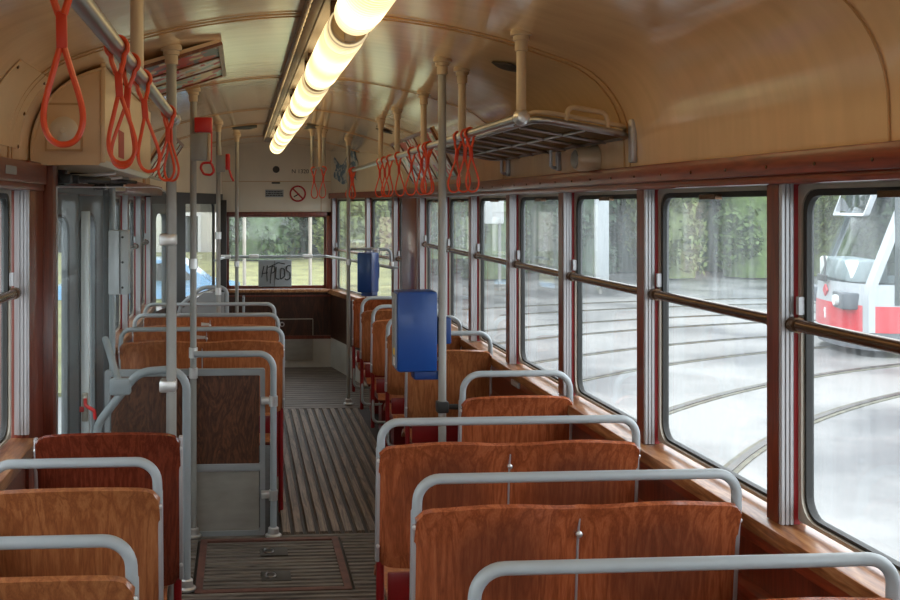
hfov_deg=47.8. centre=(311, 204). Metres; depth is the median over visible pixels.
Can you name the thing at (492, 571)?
bench
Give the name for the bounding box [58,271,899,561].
ground
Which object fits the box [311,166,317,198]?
strap
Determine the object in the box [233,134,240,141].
socket
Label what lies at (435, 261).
tree
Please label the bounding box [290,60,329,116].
ceiling lamp
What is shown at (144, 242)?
window
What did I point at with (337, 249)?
window
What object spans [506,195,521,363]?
trim
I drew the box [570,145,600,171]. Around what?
scoop
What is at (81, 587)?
seat
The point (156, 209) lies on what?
door
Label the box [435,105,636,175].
luggage rack
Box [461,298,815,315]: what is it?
track
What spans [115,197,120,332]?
window
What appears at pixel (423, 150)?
strap
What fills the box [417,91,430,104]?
socket
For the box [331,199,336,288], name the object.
trim
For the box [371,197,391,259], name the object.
window
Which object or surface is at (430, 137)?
poster
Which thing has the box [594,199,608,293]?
pillar
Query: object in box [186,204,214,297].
window
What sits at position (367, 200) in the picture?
trim
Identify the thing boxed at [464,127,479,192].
strap
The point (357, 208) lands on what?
tree
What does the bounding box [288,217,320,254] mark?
tree
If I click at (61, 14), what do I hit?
strap
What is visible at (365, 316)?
seat
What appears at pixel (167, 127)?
strap
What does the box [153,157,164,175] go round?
poster
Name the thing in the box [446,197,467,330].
window
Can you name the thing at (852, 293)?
tram
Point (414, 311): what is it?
box
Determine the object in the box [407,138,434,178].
poster
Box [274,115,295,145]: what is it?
ceiling lamp
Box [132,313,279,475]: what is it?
bench
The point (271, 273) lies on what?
sign
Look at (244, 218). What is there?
fence post
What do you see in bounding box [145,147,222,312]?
wall
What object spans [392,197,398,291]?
trim
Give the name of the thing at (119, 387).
rail
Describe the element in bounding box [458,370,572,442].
seat
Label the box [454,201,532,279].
building
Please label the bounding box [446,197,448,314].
trim
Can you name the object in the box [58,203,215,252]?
house
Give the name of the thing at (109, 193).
trim
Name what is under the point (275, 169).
air vent
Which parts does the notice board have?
panel, post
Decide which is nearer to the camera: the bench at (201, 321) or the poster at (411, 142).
the poster at (411, 142)
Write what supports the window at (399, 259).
in the wall at (366, 179)
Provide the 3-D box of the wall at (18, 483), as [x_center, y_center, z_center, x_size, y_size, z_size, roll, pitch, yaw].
[-0.856,1.232,1.118,0.108,0.835,5.250,0,0,-4]
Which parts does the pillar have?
board post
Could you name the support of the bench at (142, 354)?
on the floor
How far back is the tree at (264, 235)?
26.26 m
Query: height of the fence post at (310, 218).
3.350 m
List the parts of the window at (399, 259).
sash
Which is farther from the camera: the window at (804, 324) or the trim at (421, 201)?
the trim at (421, 201)
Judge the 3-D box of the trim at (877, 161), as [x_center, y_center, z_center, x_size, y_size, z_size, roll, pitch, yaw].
[1.081,-0.088,3.369,0.092,0.076,9.470,0,0,-4]
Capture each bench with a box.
[118,326,284,511]
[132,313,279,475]
[143,302,275,326]
[374,415,640,599]
[409,468,741,599]
[468,552,899,599]
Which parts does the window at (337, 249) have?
sash rail, sash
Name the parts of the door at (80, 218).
emergency handle, mechanism rod, mechanism rod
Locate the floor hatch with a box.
[194,536,351,593]
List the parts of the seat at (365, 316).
leg, plate, backrest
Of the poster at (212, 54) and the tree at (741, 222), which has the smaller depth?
the poster at (212, 54)
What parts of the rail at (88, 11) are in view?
ceiling post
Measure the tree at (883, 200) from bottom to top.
6.290 m
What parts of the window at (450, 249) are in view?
sash rail, sash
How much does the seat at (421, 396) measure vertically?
1.008 m
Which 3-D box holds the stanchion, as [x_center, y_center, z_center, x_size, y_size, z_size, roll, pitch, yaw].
[0.499,0.998,8.266,0.358,1.290,0.078,0,0,0]
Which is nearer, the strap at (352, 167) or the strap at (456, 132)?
the strap at (456, 132)
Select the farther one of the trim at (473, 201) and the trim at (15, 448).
the trim at (473, 201)
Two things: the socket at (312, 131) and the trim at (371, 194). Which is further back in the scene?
the trim at (371, 194)
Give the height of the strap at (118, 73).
0.258 m
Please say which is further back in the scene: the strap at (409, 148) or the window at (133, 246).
the window at (133, 246)
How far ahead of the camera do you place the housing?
3.55 m
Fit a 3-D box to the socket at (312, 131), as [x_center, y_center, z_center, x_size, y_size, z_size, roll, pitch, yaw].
[0.004,-0.589,8.040,0.066,0.072,0.065,0,0,-4]
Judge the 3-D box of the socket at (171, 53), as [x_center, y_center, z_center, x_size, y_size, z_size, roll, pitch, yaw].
[-0.508,-0.542,3.613,0.077,0.072,0.076,0,0,-4]
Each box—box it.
[357,252,378,295]
[392,289,450,379]
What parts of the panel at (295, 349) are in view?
door panel, door panel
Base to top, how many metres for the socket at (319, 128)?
0.072 m
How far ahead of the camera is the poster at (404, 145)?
6.03 m
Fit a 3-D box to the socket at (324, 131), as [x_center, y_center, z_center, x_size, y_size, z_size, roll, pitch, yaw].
[0.096,-0.576,8.006,0.066,0.072,0.065,0,0,-4]
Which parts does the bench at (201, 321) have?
backrest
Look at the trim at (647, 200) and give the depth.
3.25 m
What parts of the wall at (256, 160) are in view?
dark corner post, panel, moulding, corner post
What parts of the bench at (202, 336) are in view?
backrest, leg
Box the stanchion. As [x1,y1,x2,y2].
[351,248,393,295]
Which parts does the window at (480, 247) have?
sash rail, sash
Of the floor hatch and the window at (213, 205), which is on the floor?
the floor hatch
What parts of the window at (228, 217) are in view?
rear handrail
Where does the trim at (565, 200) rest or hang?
attached to the wall at (783, 582)
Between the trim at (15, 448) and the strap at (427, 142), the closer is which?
the trim at (15, 448)
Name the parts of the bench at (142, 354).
backrest, plate, leg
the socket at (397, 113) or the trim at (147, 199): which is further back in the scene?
the trim at (147, 199)
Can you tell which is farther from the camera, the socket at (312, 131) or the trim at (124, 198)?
the socket at (312, 131)
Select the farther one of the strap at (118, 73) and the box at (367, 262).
the box at (367, 262)
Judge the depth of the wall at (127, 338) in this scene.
6.05 m
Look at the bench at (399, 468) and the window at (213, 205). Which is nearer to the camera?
the bench at (399, 468)
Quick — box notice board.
[484,201,503,290]
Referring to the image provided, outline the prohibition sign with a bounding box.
[290,185,305,201]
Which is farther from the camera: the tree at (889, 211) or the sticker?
the tree at (889, 211)
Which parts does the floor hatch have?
latch plate, latch plate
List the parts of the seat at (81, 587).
backrest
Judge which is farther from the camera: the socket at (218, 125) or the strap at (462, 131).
the socket at (218, 125)
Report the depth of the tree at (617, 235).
37.16 m
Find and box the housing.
[30,63,150,178]
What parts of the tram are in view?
display frame, glass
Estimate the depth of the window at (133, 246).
7.00 m
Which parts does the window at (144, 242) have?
sash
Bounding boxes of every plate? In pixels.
[265,190,283,196]
[511,379,519,388]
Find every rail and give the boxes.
[71,0,180,124]
[93,336,195,592]
[242,295,244,312]
[304,124,327,173]
[346,29,531,172]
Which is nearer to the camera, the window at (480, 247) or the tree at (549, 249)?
the window at (480, 247)
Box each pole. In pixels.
[159,44,181,599]
[186,87,200,538]
[213,122,222,312]
[233,134,240,312]
[344,137,352,404]
[433,56,457,441]
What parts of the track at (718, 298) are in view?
rail, rail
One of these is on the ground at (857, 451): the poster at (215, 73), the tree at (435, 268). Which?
the tree at (435, 268)
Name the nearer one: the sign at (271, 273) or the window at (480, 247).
the window at (480, 247)
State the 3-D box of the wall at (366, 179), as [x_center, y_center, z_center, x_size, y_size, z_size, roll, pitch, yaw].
[0.520,0.510,9.160,0.120,2.280,2.217,0,0,-15]
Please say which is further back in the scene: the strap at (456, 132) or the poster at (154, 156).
the poster at (154, 156)
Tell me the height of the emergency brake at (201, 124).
0.286 m
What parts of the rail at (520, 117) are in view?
ceiling post, ceiling post, ceiling post, ceiling post, ceiling post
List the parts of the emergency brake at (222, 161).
red lever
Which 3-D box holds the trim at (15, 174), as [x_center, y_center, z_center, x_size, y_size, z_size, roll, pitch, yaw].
[-0.823,-0.095,1.020,0.122,0.090,5.050,0,0,-4]
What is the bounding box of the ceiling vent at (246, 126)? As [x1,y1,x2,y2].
[232,125,256,129]
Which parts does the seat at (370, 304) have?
leg, plate, backrest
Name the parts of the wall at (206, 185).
dark post, cream panel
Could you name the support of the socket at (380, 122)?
attached to the rail at (520, 117)
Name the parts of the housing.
speaker plate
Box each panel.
[0,59,47,148]
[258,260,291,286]
[279,318,312,360]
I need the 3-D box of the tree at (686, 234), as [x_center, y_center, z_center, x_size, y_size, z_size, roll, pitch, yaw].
[12.352,-0.595,34.893,2.876,6.311,2.831,0,0,-23]
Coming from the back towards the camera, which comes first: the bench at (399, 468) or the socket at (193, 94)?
the socket at (193, 94)
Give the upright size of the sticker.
0.357 m
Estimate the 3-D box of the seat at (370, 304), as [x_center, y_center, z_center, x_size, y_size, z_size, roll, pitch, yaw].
[0.520,1.179,7.929,0.449,0.943,0.521,0,0,-4]
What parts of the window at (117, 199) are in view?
sash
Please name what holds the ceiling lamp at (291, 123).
attached to the ceiling
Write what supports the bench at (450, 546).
on the floor
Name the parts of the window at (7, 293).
sash, sash rail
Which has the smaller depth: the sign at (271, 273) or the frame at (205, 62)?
the frame at (205, 62)
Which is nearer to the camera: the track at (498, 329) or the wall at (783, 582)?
the wall at (783, 582)
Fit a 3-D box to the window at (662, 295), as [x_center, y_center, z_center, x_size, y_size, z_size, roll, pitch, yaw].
[1.145,0.357,2.869,0.060,0.815,0.756,0,0,-4]
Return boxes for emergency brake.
[191,117,214,175]
[216,154,233,181]
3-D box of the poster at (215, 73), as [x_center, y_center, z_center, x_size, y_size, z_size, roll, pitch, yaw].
[-0.534,-0.545,4.370,0.277,0.091,0.265,0,0,-4]
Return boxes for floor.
[182,367,386,599]
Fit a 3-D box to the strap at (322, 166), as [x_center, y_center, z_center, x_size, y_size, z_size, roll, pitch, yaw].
[0.086,-0.182,7.952,0.066,0.258,0.018,0,0,12]
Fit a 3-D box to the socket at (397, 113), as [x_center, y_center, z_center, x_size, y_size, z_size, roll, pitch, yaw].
[0.490,-0.526,5.748,0.070,0.072,0.069,0,0,-4]
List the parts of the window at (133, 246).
sash, sash rail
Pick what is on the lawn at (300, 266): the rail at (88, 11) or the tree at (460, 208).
the tree at (460, 208)
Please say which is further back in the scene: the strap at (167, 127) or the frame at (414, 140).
the frame at (414, 140)
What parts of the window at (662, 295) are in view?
sash rail, sash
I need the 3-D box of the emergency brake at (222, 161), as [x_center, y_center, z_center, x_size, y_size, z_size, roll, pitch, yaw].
[-0.620,-0.266,7.149,0.132,0.199,0.050,0,0,-4]
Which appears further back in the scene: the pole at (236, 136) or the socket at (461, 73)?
the pole at (236, 136)
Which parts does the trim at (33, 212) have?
post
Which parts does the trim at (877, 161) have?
moulding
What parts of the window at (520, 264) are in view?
sash rail, sash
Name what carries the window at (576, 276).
in the wall at (783, 582)
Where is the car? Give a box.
[58,257,239,299]
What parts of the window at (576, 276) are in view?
sash rail, sash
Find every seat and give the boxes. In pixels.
[0,457,163,599]
[0,534,138,599]
[33,432,183,599]
[352,298,391,413]
[359,296,391,429]
[370,304,437,444]
[383,315,461,446]
[401,331,492,443]
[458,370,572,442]
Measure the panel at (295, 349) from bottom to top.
0.427 m
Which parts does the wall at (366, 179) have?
cream panel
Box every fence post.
[243,217,245,285]
[309,217,311,284]
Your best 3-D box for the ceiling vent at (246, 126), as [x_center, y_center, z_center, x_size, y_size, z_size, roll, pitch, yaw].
[-0.575,-0.615,7.929,0.280,0.026,0.280,0,0,-4]
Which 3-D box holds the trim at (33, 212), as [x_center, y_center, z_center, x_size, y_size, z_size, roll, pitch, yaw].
[-0.989,0.750,3.502,0.135,1.800,0.356,0,0,-4]
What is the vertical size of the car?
1.450 m
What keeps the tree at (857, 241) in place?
on the ground at (857, 451)
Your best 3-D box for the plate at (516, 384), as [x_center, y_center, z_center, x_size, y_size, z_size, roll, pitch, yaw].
[0.950,0.835,4.668,0.011,0.025,0.120,0,0,-4]
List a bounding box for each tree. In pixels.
[229,217,301,259]
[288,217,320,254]
[312,201,391,258]
[379,201,391,254]
[391,259,437,279]
[431,201,467,258]
[431,259,460,272]
[525,200,549,272]
[537,199,621,277]
[609,199,636,271]
[622,198,708,278]
[695,199,722,271]
[711,197,766,277]
[814,195,881,275]
[871,197,890,270]
[876,197,894,274]
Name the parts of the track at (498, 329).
rail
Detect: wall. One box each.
[5,469,24,489]
[11,183,155,368]
[105,350,280,537]
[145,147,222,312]
[186,142,330,366]
[331,151,402,385]
[492,377,833,599]
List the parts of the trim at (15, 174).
number plate, beam moulding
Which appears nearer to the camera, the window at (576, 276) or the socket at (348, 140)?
the window at (576, 276)
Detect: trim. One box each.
[0,156,46,190]
[0,160,57,488]
[0,438,38,490]
[103,188,114,432]
[106,182,161,195]
[120,195,128,328]
[134,196,141,314]
[144,197,150,303]
[328,190,401,300]
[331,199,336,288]
[365,198,370,297]
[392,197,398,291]
[399,140,899,198]
[402,198,430,288]
[418,198,425,288]
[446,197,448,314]
[451,324,885,599]
[468,196,480,340]
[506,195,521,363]
[558,193,575,395]
[637,190,660,443]
[767,184,801,524]
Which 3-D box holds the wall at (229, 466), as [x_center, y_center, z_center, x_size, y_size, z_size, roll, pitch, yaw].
[-0.586,1.182,4.934,0.870,0.926,0.104,0,0,-4]
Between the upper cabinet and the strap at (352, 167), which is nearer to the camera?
the upper cabinet
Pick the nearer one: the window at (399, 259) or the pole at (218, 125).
the pole at (218, 125)
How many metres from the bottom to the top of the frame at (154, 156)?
0.261 m
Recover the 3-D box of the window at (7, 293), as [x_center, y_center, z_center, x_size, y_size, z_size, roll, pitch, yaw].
[-0.958,0.357,2.900,0.060,0.815,0.776,0,0,-4]
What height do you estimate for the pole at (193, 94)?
2.220 m
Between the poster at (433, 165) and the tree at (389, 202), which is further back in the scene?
the tree at (389, 202)
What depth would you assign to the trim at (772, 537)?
2.58 m
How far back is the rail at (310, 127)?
7.99 m
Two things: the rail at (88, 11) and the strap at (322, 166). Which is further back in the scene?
the strap at (322, 166)
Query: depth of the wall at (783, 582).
2.58 m
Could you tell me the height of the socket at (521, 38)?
0.072 m
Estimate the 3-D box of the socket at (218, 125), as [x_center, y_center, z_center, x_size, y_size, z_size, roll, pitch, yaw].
[-0.674,-0.561,7.191,0.072,0.072,0.071,0,0,-4]
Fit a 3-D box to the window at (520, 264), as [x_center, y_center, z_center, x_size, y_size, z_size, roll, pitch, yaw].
[1.031,0.357,4.505,0.060,0.815,0.756,0,0,-4]
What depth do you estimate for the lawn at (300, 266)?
23.11 m
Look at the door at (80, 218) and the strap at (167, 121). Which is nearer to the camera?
the strap at (167, 121)
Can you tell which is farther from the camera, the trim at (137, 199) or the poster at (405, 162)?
the trim at (137, 199)
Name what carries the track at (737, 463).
on the ground at (857, 451)
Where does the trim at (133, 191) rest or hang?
attached to the wall at (127, 338)
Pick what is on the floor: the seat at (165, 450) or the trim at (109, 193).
the seat at (165, 450)
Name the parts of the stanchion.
rail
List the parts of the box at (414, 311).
plate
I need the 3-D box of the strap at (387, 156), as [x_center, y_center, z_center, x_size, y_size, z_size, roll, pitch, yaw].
[0.463,-0.177,6.028,0.066,0.258,0.018,0,0,12]
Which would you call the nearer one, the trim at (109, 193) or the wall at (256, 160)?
the trim at (109, 193)
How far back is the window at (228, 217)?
10.14 m
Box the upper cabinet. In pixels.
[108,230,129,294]
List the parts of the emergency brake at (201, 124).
plate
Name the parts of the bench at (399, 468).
leg, plate, backrest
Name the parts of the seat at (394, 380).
leg, plate, backrest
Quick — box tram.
[814,195,899,350]
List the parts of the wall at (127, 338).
rail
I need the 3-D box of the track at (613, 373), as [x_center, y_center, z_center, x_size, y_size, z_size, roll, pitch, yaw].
[12.190,2.543,17.617,24.951,0.030,5.601,0,0,-14]
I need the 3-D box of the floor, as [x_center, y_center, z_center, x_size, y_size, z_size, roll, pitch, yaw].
[-0.056,1.673,4.382,2.400,0.074,11.750,0,0,-4]
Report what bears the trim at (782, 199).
attached to the wall at (783, 582)
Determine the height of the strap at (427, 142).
0.258 m
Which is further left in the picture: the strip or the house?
the house
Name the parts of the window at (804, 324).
sash rail, sash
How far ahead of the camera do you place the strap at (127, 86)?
2.19 m
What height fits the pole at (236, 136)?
2.256 m
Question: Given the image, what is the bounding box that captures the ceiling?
[0,0,899,188]
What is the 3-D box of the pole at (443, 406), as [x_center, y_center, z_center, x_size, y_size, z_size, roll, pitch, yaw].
[0.531,0.528,3.932,0.119,2.221,0.079,0,0,-4]
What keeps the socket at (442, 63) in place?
attached to the pole at (443, 406)
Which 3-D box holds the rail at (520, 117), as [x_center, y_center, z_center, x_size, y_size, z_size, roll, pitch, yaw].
[0.487,-0.408,5.783,0.070,0.308,5.259,0,0,-4]
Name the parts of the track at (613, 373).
rail, rail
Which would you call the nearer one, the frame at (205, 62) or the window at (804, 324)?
the window at (804, 324)
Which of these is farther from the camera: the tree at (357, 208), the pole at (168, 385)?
the tree at (357, 208)
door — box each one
[58,170,136,433]
[151,204,165,312]
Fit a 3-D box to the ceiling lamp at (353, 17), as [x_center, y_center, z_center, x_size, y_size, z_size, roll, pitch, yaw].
[0.158,-0.534,2.131,0.127,0.168,1.161,0,0,-4]
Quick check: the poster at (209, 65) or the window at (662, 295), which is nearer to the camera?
the window at (662, 295)
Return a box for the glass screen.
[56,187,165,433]
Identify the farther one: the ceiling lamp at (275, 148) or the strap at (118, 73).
the ceiling lamp at (275, 148)
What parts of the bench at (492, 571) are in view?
backrest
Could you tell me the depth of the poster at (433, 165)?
5.53 m
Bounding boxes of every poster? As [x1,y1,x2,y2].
[146,47,218,76]
[151,142,164,167]
[152,59,220,85]
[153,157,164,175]
[157,68,221,93]
[393,145,416,180]
[400,141,426,179]
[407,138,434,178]
[414,135,437,177]
[427,131,455,176]
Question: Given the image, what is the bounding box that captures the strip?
[263,0,330,141]
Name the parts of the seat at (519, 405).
backrest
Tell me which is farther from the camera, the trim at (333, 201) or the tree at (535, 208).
the tree at (535, 208)
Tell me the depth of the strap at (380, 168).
6.46 m
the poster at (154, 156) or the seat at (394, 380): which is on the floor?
the seat at (394, 380)
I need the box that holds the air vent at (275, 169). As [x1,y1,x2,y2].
[272,165,279,173]
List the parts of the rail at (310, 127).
ceiling plate, ceiling post, ceiling post, ceiling post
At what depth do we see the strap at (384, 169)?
6.26 m
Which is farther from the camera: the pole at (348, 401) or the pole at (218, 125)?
the pole at (348, 401)
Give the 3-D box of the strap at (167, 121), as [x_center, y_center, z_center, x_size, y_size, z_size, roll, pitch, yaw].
[-0.478,-0.207,3.393,0.063,0.258,0.018,0,0,18]
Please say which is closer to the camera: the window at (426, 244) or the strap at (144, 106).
the strap at (144, 106)
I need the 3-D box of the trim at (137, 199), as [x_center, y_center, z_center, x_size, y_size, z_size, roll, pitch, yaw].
[-1.242,0.357,7.056,0.072,0.835,0.062,0,0,-4]
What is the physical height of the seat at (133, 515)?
1.008 m
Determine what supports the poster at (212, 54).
attached to the frame at (205, 62)
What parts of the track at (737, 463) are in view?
rail, rail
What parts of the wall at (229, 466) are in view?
wood panel, metal panel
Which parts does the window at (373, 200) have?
sash rail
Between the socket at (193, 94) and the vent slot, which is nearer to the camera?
the vent slot
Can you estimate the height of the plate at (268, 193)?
0.075 m
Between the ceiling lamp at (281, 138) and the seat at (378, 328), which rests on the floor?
the seat at (378, 328)
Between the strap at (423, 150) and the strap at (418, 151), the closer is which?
the strap at (423, 150)
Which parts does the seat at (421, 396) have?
leg, plate, backrest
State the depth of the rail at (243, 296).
9.27 m
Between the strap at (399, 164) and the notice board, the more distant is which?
the notice board
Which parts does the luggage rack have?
frame, frame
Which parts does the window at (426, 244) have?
sash rail, sash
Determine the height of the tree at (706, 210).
6.290 m
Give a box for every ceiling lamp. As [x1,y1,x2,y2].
[270,129,286,153]
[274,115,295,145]
[280,94,308,133]
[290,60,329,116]
[304,0,367,89]
[334,0,395,35]
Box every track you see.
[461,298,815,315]
[484,311,815,343]
[530,335,843,381]
[669,363,899,473]
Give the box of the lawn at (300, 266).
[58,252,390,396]
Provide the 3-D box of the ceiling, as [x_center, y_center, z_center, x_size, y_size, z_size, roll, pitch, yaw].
[-0.031,-0.391,4.383,2.184,0.559,11.750,0,0,-4]
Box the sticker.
[334,151,357,183]
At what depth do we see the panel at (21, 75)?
3.16 m
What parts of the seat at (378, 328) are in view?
leg, plate, backrest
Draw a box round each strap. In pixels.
[40,0,85,147]
[104,34,137,164]
[111,52,140,168]
[133,69,160,172]
[157,105,175,181]
[163,115,179,181]
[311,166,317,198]
[319,166,326,197]
[349,167,355,198]
[375,159,383,197]
[381,156,389,196]
[383,154,393,196]
[394,152,404,196]
[405,147,415,195]
[416,144,426,194]
[420,141,433,194]
[421,142,433,194]
[447,131,461,192]
[456,128,470,192]
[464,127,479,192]
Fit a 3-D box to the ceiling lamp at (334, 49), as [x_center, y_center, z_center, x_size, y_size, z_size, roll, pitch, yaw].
[0.069,-0.534,3.398,0.127,0.168,1.161,0,0,-4]
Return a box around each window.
[0,189,21,448]
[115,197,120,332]
[129,198,138,318]
[142,198,148,304]
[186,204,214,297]
[213,216,397,288]
[333,198,364,296]
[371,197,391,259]
[395,197,401,288]
[421,198,437,288]
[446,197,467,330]
[473,195,505,353]
[512,193,557,383]
[566,190,636,422]
[648,186,766,501]
[785,181,899,575]
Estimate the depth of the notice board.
29.45 m
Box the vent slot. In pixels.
[491,61,515,71]
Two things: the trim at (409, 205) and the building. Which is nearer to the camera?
the trim at (409, 205)
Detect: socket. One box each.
[161,44,181,64]
[186,87,200,101]
[213,122,222,131]
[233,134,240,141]
[308,129,316,135]
[315,126,323,133]
[322,129,327,137]
[344,137,352,145]
[375,118,385,128]
[391,108,402,119]
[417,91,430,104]
[433,56,450,74]
[454,67,469,83]
[510,29,531,51]
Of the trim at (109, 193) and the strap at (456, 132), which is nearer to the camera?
the strap at (456, 132)
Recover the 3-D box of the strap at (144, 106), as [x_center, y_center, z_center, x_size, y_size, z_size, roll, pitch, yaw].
[-0.407,-0.207,2.460,0.073,0.257,0.018,0,0,-14]
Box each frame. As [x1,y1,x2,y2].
[143,39,225,94]
[148,133,183,180]
[390,126,461,183]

